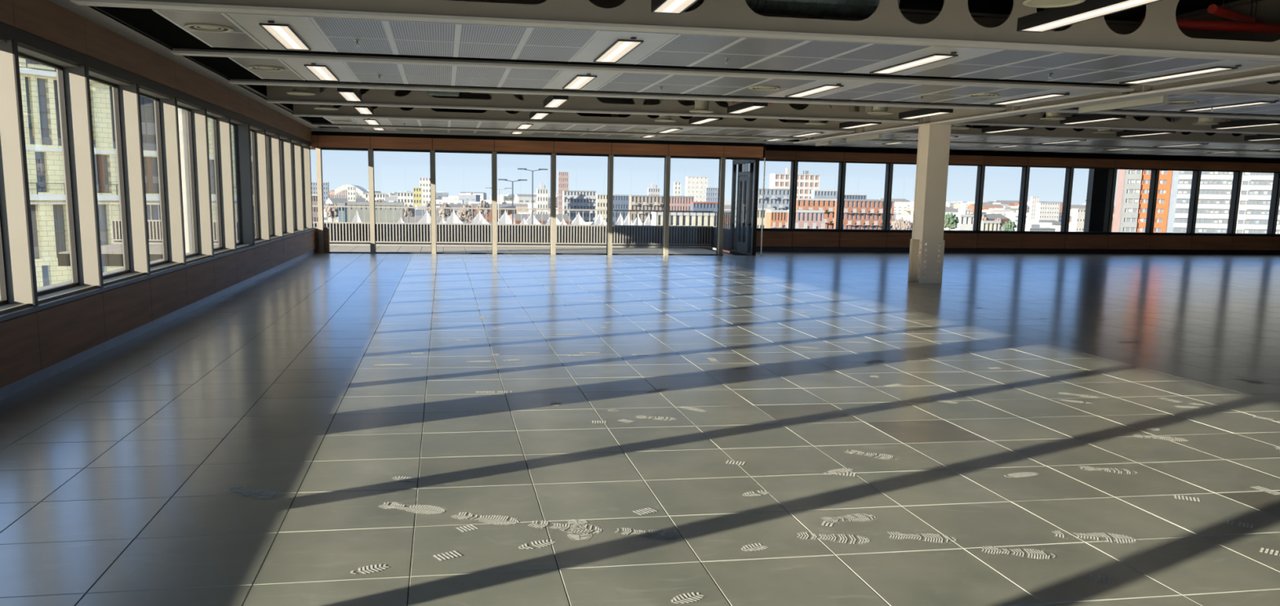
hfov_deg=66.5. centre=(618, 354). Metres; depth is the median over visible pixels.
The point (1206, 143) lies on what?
recessed light
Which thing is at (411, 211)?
tree
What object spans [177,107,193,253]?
round column
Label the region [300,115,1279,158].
beam
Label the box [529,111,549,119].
light
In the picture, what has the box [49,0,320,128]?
trim
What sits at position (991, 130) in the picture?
diffuser
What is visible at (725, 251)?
building
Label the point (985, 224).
house
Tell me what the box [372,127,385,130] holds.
recessed light
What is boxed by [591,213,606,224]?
canopy
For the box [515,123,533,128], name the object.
recessed light
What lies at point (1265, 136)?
light
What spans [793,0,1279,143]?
girder
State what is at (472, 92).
spiral duct
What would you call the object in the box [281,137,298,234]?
window
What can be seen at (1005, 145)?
recessed light
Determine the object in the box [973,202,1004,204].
building
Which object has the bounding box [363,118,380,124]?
recessed light
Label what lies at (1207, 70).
diffuser
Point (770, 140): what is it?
recessed light
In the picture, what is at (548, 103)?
diffuser
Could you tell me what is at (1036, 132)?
steel beam
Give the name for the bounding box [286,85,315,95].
diffuser
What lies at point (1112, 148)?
recessed light
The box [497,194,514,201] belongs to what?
building
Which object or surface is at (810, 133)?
recessed light
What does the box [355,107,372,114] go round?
diffuser
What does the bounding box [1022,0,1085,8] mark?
diffuser
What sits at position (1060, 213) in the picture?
building
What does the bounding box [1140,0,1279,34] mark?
pipe
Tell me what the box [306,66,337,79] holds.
diffuser
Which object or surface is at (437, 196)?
building
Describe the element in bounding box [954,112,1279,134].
steel beam
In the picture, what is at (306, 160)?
window
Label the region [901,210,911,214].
building
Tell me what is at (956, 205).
building
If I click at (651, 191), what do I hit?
office block
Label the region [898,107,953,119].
light
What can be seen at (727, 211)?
building
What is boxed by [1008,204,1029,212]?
building
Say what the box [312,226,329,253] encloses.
wall
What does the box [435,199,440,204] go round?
building
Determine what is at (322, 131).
trim
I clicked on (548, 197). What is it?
building
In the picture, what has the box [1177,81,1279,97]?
steel beam
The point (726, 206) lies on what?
building
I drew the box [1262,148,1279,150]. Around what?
recessed light
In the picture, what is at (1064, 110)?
steel beam
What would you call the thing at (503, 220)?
canopy
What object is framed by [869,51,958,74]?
recessed light
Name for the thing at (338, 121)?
ceiling vent
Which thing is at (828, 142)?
ceiling
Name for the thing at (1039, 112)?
spiral duct
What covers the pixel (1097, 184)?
column
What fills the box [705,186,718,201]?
office block
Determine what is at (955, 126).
diffuser
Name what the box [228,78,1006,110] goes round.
steel beam
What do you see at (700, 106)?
diffuser
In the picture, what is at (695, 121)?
diffuser
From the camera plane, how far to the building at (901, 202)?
1576.55 m
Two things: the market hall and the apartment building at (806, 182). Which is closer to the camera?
the market hall
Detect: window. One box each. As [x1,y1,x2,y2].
[0,37,8,305]
[0,39,79,306]
[56,65,132,288]
[111,83,171,275]
[153,97,201,264]
[186,107,226,257]
[212,116,245,250]
[233,123,262,245]
[250,128,276,240]
[266,133,288,237]
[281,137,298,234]
[292,142,307,231]
[302,145,312,229]
[310,146,758,255]
[741,160,1279,234]
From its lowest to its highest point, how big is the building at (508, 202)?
14.677 m
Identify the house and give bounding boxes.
[952,213,973,230]
[958,208,971,214]
[980,220,1000,230]
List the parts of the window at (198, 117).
frame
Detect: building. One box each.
[18,57,254,288]
[323,203,338,221]
[325,197,365,204]
[328,190,345,194]
[328,194,363,198]
[329,217,338,222]
[358,191,381,198]
[386,195,395,201]
[389,191,397,195]
[404,215,462,222]
[414,205,439,215]
[435,191,448,196]
[435,194,442,199]
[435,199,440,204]
[435,204,468,207]
[435,221,492,223]
[440,197,463,204]
[442,195,457,199]
[453,208,468,221]
[457,192,479,204]
[458,191,486,200]
[468,200,506,204]
[469,203,516,221]
[489,194,506,199]
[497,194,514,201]
[501,212,534,216]
[505,200,530,204]
[506,203,528,213]
[509,213,572,224]
[514,194,536,203]
[528,201,557,212]
[547,195,557,203]
[722,225,729,253]
[723,209,730,225]
[724,204,736,226]
[769,168,820,198]
[893,199,910,208]
[893,203,907,213]
[893,217,912,222]
[895,212,913,220]
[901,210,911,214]
[945,208,973,214]
[946,201,961,208]
[954,202,960,207]
[960,201,974,208]
[967,204,1004,212]
[970,213,1009,223]
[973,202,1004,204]
[982,208,1009,216]
[985,200,1014,205]
[992,202,1008,206]
[993,200,1019,201]
[999,208,1014,212]
[1000,200,1019,205]
[1004,206,1018,210]
[1004,209,1029,221]
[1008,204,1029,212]
[1011,218,1052,227]
[1013,223,1055,231]
[1039,220,1061,225]
[1048,201,1062,206]
[1051,222,1071,231]
[1058,212,1062,222]
[1062,204,1085,206]
[1069,215,1113,231]
[1070,205,1085,214]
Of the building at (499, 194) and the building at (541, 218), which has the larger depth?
the building at (499, 194)
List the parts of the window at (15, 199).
frame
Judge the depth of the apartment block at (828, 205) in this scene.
270.84 m
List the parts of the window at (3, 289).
frame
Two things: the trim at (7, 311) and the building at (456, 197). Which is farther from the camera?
the building at (456, 197)
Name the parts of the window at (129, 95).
frame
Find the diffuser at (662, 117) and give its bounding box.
[654,98,675,121]
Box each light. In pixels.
[258,20,311,50]
[303,62,339,80]
[337,87,361,101]
[353,88,373,114]
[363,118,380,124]
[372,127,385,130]
[510,131,524,133]
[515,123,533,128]
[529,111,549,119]
[543,94,568,107]
[562,73,596,89]
[593,36,644,62]
[640,135,656,137]
[650,0,697,14]
[656,127,682,133]
[688,101,720,124]
[726,102,768,113]
[763,138,785,141]
[784,83,844,97]
[790,132,824,137]
[839,106,881,128]
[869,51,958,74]
[881,142,906,144]
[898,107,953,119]
[981,114,1032,133]
[990,92,1069,105]
[995,145,1022,147]
[1017,0,1161,32]
[1037,139,1086,143]
[1059,112,1125,124]
[1102,148,1133,150]
[1115,117,1175,137]
[1119,64,1241,84]
[1152,142,1208,146]
[1179,100,1279,111]
[1209,151,1232,153]
[1210,118,1279,128]
[1244,133,1279,141]
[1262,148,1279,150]
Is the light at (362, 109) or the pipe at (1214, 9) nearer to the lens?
the pipe at (1214, 9)
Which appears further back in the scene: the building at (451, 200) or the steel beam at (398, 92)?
the building at (451, 200)
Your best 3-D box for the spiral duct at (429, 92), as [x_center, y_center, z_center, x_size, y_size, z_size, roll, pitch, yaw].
[-3.219,-4.889,17.140,0.800,0.648,0.356,-1,9,-10]
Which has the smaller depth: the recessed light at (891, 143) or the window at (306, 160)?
the window at (306, 160)
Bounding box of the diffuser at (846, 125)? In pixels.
[844,123,874,128]
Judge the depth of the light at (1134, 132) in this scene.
20.99 m
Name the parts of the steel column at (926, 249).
splice plate, web plate, casing, splice plate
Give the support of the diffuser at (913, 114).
attached to the light at (926, 112)
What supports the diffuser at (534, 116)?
attached to the light at (533, 114)
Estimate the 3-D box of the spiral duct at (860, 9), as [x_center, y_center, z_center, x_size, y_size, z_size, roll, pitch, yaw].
[1.809,-3.538,9.262,1.700,0.608,0.356,-1,9,-10]
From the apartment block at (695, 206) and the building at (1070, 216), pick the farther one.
the building at (1070, 216)
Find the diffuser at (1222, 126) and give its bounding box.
[1215,123,1275,128]
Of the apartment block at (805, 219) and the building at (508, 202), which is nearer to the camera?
the apartment block at (805, 219)
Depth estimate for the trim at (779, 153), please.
29.18 m
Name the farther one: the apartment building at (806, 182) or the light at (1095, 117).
the apartment building at (806, 182)
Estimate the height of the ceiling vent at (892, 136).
0.026 m
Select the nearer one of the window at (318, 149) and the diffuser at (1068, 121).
the diffuser at (1068, 121)
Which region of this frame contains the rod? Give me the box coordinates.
[759,157,765,255]
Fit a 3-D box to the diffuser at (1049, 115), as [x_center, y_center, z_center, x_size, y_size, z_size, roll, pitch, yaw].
[7.733,-4.447,17.336,0.430,0.506,0.430,-1,9,-10]
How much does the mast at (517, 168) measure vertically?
25.678 m
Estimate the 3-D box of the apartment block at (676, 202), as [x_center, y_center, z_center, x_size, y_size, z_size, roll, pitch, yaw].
[21.923,-45.577,353.238,9.428,23.756,3.365,-1,9,-10]
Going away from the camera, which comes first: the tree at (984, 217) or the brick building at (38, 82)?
the brick building at (38, 82)
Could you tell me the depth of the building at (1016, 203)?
1907.27 m
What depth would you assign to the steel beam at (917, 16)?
11.62 m
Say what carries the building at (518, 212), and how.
on the ground
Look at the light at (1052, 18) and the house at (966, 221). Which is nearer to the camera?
the light at (1052, 18)
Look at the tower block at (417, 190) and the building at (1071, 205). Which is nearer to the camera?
the tower block at (417, 190)
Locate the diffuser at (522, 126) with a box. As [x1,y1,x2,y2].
[517,124,531,128]
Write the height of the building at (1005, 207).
18.014 m
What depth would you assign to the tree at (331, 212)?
190.23 m
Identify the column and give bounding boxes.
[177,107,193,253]
[907,124,951,283]
[1083,168,1108,231]
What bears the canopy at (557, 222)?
on the ground
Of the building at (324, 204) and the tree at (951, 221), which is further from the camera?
the building at (324, 204)
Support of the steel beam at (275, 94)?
attached to the girder
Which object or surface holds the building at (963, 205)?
on the ground
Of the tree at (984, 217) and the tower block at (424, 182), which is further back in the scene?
the tower block at (424, 182)
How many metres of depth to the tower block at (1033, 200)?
760.14 m
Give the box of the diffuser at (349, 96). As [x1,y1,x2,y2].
[339,92,360,101]
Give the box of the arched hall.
[334,184,368,198]
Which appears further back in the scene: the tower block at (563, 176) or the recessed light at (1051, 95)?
the tower block at (563, 176)
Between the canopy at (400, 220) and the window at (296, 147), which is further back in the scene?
the canopy at (400, 220)
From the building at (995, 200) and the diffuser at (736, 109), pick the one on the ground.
the building at (995, 200)
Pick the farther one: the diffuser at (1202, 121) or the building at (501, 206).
the building at (501, 206)
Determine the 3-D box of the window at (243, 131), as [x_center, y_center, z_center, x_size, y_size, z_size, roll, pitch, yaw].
[-6.311,-2.934,16.802,0.246,2.000,1.504,-1,9,-10]
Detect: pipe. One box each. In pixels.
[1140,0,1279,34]
[1207,0,1263,22]
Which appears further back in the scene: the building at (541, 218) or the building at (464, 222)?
the building at (541, 218)
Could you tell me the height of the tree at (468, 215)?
20.915 m
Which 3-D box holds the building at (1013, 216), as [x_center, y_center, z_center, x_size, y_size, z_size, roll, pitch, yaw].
[347.171,-116.870,844.269,18.938,16.692,21.769,1,9,3]
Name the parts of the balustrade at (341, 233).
handrail, backing panel, rail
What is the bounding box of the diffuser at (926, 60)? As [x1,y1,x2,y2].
[875,55,951,73]
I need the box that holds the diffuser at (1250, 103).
[1186,102,1266,111]
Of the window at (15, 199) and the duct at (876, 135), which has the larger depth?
the duct at (876, 135)
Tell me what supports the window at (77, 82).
in the wall at (35, 347)
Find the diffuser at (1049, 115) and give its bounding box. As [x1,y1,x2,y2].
[1040,111,1066,119]
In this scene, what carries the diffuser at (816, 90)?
attached to the recessed light at (825, 87)
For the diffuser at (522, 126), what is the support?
attached to the recessed light at (523, 126)
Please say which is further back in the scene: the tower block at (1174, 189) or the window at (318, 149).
the tower block at (1174, 189)
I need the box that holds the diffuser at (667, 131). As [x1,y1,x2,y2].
[659,128,679,133]
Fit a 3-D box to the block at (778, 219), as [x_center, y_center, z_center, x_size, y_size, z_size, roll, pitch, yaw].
[32.278,-18.936,199.237,4.036,21.195,4.200,-1,9,-10]
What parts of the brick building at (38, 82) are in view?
ledge railing, ledge railing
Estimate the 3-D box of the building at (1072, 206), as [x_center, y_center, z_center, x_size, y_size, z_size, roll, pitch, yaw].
[472.760,-141.442,995.834,31.889,20.408,19.927,2,9,8]
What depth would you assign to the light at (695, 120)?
19.20 m
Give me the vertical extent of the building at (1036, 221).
14.923 m
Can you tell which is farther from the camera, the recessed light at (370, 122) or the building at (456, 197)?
the building at (456, 197)
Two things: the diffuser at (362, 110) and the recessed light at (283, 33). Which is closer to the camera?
the recessed light at (283, 33)
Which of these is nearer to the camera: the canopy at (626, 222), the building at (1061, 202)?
the canopy at (626, 222)
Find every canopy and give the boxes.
[351,209,362,222]
[396,216,404,222]
[417,208,436,222]
[444,208,466,244]
[463,217,485,244]
[466,211,488,244]
[497,210,515,223]
[525,211,541,224]
[542,217,560,224]
[569,212,587,224]
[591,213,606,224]
[613,213,624,225]
[621,213,634,225]
[632,213,642,225]
[642,213,654,225]
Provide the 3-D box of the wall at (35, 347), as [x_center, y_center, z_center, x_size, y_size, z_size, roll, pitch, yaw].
[-5.282,-0.419,10.639,0.445,0.860,27.850,-1,9,-10]
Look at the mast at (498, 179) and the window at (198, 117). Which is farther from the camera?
the mast at (498, 179)
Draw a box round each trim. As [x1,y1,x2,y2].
[0,0,311,146]
[0,227,315,321]
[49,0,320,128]
[310,105,765,158]
[311,127,765,146]
[731,119,1279,173]
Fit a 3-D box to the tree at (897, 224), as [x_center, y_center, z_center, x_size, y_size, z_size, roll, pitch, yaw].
[51.980,-15.383,181.827,3.154,20.446,3.100,-1,9,-10]
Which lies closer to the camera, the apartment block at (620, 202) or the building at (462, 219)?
the apartment block at (620, 202)
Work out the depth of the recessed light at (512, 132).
23.56 m
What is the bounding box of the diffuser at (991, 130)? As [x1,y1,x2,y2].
[989,128,1028,132]
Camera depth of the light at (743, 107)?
16.40 m
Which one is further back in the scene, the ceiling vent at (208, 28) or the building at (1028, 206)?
the building at (1028, 206)
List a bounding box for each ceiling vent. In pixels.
[183,23,234,32]
[247,65,284,71]
[331,120,351,122]
[748,85,780,90]
[892,136,910,137]
[966,93,999,97]
[1164,101,1199,104]
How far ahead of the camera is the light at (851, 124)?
19.82 m
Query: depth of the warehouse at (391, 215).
144.47 m
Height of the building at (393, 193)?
22.861 m
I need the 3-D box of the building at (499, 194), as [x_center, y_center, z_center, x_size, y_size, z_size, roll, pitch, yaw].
[-259.382,-350.241,2195.719,59.522,21.430,35.267,-1,9,-10]
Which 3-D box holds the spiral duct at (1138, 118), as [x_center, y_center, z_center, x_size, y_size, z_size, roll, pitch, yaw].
[13.072,-5.641,23.145,14.000,0.568,0.276,-1,9,-10]
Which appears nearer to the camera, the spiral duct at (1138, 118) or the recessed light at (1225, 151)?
the spiral duct at (1138, 118)
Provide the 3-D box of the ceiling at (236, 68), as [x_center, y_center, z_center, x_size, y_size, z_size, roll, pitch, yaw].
[0.597,-3.641,13.063,11.590,0.062,2.900,-1,9,-10]
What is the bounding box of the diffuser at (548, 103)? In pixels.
[545,99,566,106]
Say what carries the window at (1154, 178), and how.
in the wall at (774, 239)
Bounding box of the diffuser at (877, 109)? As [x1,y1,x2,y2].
[867,106,893,114]
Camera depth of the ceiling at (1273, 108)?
14.64 m
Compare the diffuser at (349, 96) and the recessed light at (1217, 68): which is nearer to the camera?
the recessed light at (1217, 68)
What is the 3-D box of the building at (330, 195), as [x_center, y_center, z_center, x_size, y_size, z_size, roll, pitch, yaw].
[-237.920,-127.564,839.382,31.295,20.204,19.556,1,9,3]
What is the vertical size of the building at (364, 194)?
23.089 m
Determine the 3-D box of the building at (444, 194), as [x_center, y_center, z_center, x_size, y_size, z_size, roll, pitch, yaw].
[-462.792,-411.503,2534.063,39.150,26.524,53.832,-1,9,-12]
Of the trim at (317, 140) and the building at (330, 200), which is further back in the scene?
the building at (330, 200)
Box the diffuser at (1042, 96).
[997,94,1063,104]
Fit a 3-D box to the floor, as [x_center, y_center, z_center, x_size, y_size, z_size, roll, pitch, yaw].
[7.460,-0.627,15.090,38.000,0.352,32.100,-1,9,-10]
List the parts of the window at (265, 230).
frame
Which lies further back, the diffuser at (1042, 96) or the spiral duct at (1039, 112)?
the spiral duct at (1039, 112)
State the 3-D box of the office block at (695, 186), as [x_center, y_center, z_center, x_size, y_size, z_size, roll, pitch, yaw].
[52.469,-102.626,664.215,14.475,37.027,5.131,-1,9,-10]
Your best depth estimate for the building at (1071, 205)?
1290.21 m
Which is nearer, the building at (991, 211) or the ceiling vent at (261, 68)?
the ceiling vent at (261, 68)
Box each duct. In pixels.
[426,90,458,96]
[471,92,720,101]
[745,0,900,18]
[846,133,882,142]
[1019,113,1240,122]
[1039,111,1249,119]
[1078,94,1168,113]
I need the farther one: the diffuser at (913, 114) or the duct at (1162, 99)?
the diffuser at (913, 114)
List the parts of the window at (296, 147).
frame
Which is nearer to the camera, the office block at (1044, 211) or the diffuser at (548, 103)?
the diffuser at (548, 103)
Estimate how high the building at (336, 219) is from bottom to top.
14.027 m
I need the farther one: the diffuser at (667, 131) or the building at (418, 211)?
the building at (418, 211)
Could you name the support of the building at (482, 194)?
on the ground
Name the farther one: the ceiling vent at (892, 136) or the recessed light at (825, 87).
the ceiling vent at (892, 136)
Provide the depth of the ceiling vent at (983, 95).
13.57 m
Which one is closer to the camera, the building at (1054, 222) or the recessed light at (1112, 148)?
the recessed light at (1112, 148)
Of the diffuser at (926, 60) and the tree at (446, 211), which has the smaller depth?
the diffuser at (926, 60)
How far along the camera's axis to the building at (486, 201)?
981.54 m
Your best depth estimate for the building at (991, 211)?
927.15 m
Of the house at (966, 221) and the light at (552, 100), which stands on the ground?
the house at (966, 221)
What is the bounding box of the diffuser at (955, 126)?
[951,124,970,128]
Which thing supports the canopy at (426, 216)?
on the ground
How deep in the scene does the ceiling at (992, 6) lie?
11.82 m
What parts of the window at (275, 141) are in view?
frame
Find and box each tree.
[324,202,338,222]
[403,203,414,222]
[424,201,431,216]
[438,202,453,221]
[457,203,475,223]
[476,200,489,217]
[892,217,907,229]
[901,219,912,229]
[944,212,959,230]
[981,213,989,220]
[994,217,1003,228]
[1003,219,1016,231]
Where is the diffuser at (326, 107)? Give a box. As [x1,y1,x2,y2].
[314,87,338,110]
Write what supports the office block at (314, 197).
on the ground
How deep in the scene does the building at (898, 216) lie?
738.20 m
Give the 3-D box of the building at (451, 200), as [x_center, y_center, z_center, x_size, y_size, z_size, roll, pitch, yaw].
[-176.811,-157.844,1036.582,22.588,18.350,25.964,0,9,-6]
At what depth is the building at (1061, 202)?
2085.28 m
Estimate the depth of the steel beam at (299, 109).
20.05 m
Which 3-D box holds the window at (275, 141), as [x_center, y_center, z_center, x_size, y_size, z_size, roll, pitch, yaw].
[-6.836,-3.419,19.716,0.246,2.000,1.504,-1,9,-10]
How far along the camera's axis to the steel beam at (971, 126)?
25.32 m
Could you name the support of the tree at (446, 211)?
on the ground
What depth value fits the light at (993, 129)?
20.38 m
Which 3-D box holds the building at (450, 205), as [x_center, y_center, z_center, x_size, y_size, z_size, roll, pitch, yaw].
[-151.095,-125.123,852.893,42.000,13.872,12.925,-4,10,-27]
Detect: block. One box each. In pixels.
[311,182,328,203]
[311,193,318,222]
[346,186,355,201]
[364,192,386,201]
[397,191,413,206]
[413,186,422,206]
[419,177,430,205]
[557,171,568,213]
[562,190,595,222]
[595,193,607,222]
[612,194,631,225]
[628,195,663,223]
[647,182,660,195]
[669,195,693,212]
[673,182,681,195]
[684,176,707,201]
[690,201,717,213]
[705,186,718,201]
[756,207,774,227]
[757,188,790,209]
[765,209,787,228]
[786,208,825,228]
[795,198,835,228]
[810,189,837,198]
[833,198,894,229]
[844,193,866,199]
[1028,196,1039,218]
[1035,202,1060,221]
[1112,168,1279,233]
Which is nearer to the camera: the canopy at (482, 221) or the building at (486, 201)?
the canopy at (482, 221)
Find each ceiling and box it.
[94,5,1279,86]
[187,55,1108,106]
[807,0,1272,104]
[815,140,831,146]
[1069,93,1279,115]
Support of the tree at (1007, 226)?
on the ground
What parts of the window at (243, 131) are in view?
frame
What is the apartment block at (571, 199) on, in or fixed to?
on the ground
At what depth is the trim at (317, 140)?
24.48 m
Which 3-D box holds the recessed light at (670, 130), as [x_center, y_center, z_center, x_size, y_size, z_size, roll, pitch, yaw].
[1.145,-5.045,21.882,0.250,0.034,1.728,-1,9,-10]
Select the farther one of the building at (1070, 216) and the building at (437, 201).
the building at (437, 201)
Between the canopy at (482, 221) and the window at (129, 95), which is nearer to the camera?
the window at (129, 95)
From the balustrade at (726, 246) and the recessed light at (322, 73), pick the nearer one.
the recessed light at (322, 73)
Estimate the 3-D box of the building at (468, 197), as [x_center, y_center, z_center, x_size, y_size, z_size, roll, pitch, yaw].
[-209.632,-215.130,1367.593,24.849,23.553,34.168,1,9,2]
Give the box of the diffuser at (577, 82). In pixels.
[564,76,595,88]
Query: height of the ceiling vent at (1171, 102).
0.026 m
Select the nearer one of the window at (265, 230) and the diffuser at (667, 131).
the window at (265, 230)
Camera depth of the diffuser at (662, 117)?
19.16 m
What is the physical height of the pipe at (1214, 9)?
0.435 m
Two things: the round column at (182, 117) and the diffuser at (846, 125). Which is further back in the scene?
the diffuser at (846, 125)
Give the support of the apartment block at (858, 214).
on the ground
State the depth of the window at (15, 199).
7.40 m
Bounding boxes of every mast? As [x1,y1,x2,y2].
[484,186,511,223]
[497,178,527,223]
[517,168,547,223]
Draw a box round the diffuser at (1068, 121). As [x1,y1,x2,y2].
[1063,118,1118,124]
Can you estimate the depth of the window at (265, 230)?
17.57 m
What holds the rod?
on the floor
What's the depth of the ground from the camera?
4286.56 m
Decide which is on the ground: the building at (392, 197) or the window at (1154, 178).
the building at (392, 197)
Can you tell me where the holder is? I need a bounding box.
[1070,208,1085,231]
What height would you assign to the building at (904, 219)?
13.485 m
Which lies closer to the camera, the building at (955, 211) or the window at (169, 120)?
the window at (169, 120)
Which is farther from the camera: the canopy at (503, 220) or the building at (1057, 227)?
the building at (1057, 227)
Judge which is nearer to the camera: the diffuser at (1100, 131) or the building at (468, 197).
the diffuser at (1100, 131)
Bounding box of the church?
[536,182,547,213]
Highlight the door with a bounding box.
[729,157,759,255]
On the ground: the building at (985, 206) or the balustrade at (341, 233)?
the building at (985, 206)
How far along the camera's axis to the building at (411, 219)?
322.89 m
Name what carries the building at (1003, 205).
on the ground
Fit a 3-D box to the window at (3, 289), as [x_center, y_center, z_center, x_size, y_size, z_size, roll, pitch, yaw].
[-4.471,-1.236,6.605,0.246,2.000,1.504,-1,9,-10]
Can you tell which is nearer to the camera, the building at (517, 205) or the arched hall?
the arched hall
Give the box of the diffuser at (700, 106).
[688,99,713,112]
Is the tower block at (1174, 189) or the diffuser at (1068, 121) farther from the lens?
the tower block at (1174, 189)
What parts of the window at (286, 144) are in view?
frame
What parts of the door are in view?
handle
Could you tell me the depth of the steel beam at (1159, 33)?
8.76 m
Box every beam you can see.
[70,0,1279,61]
[170,0,1140,92]
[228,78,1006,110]
[266,84,918,123]
[293,86,854,132]
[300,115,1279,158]
[311,88,807,139]
[832,114,1279,152]
[887,112,1279,145]
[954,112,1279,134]
[1044,80,1279,119]
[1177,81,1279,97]
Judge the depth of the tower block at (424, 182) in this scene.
542.06 m
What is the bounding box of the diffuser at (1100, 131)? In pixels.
[1092,128,1115,133]
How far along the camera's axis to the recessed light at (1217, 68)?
11.07 m
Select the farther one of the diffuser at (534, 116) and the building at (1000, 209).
the building at (1000, 209)
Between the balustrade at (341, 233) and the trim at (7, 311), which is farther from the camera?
the balustrade at (341, 233)
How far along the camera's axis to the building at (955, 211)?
675.59 m
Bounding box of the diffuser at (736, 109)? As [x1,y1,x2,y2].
[731,106,764,113]
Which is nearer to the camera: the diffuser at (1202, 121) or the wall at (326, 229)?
the diffuser at (1202, 121)
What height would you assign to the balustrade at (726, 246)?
1.100 m
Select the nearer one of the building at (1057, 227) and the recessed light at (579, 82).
the recessed light at (579, 82)
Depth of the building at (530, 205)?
917.13 m
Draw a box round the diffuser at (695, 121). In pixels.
[693,118,718,124]
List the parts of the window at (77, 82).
frame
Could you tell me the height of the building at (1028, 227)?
13.950 m
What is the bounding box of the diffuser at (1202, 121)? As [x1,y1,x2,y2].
[1192,117,1218,124]
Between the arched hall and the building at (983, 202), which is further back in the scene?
the building at (983, 202)
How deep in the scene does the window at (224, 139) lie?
14.65 m
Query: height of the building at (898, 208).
19.241 m
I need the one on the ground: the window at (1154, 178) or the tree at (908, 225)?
the tree at (908, 225)
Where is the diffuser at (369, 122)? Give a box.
[364,120,378,124]
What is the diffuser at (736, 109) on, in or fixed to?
attached to the light at (743, 107)
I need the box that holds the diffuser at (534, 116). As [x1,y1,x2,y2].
[531,113,547,119]
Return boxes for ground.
[468,195,752,221]
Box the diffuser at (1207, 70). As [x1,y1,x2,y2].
[1124,67,1229,83]
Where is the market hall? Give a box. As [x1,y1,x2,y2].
[651,211,716,249]
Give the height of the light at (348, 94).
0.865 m
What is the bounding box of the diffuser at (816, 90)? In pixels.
[789,85,838,97]
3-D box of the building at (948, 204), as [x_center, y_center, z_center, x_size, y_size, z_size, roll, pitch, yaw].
[1087.406,-482.121,3139.341,73.757,21.430,43.701,0,9,-9]
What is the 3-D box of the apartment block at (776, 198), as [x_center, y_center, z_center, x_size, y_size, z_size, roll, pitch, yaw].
[53.817,-44.999,343.494,11.749,26.803,5.277,-1,9,-10]
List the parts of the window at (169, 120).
frame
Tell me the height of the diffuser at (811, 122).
0.506 m
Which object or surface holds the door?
in the wall at (774, 239)
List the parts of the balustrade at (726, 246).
backing panel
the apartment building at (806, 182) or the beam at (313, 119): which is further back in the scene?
the apartment building at (806, 182)
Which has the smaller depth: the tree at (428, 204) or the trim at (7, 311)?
the trim at (7, 311)
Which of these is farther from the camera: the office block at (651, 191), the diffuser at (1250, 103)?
the office block at (651, 191)
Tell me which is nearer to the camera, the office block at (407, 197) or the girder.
the girder
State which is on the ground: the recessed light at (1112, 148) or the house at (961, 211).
the house at (961, 211)
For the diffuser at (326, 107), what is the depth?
17.64 m
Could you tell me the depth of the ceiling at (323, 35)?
9.94 m
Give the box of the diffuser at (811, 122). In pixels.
[804,120,826,124]
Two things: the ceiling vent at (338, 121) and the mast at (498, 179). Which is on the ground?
the mast at (498, 179)
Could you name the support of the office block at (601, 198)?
on the ground
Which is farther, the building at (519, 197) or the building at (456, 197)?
the building at (456, 197)
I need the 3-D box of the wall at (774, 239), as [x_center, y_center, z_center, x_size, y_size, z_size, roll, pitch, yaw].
[15.624,-3.349,30.392,25.112,0.955,0.360,-1,9,-10]
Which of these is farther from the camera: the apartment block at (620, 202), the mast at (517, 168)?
the apartment block at (620, 202)
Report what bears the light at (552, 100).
hanging from the ceiling at (992, 6)
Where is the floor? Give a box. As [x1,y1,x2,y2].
[0,244,1279,605]
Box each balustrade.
[110,202,713,248]
[711,210,730,250]
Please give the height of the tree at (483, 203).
21.619 m
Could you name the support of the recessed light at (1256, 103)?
in the ceiling at (1273, 108)
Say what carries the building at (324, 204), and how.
on the ground
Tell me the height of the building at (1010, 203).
24.341 m
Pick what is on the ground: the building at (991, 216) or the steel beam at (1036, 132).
the building at (991, 216)
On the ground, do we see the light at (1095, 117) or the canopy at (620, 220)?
the canopy at (620, 220)
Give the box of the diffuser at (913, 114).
[904,111,946,118]
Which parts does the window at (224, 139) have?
frame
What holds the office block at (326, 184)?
on the ground
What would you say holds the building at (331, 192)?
on the ground
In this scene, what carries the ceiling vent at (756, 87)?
in the ceiling at (236, 68)
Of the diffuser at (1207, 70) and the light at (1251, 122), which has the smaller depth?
the diffuser at (1207, 70)
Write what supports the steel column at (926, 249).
on the floor
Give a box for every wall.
[0,230,315,400]
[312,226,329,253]
[729,227,1279,254]
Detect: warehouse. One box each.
[337,202,346,222]
[343,201,404,244]
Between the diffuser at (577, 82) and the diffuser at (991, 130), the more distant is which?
the diffuser at (991, 130)
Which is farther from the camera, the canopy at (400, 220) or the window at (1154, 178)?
the canopy at (400, 220)

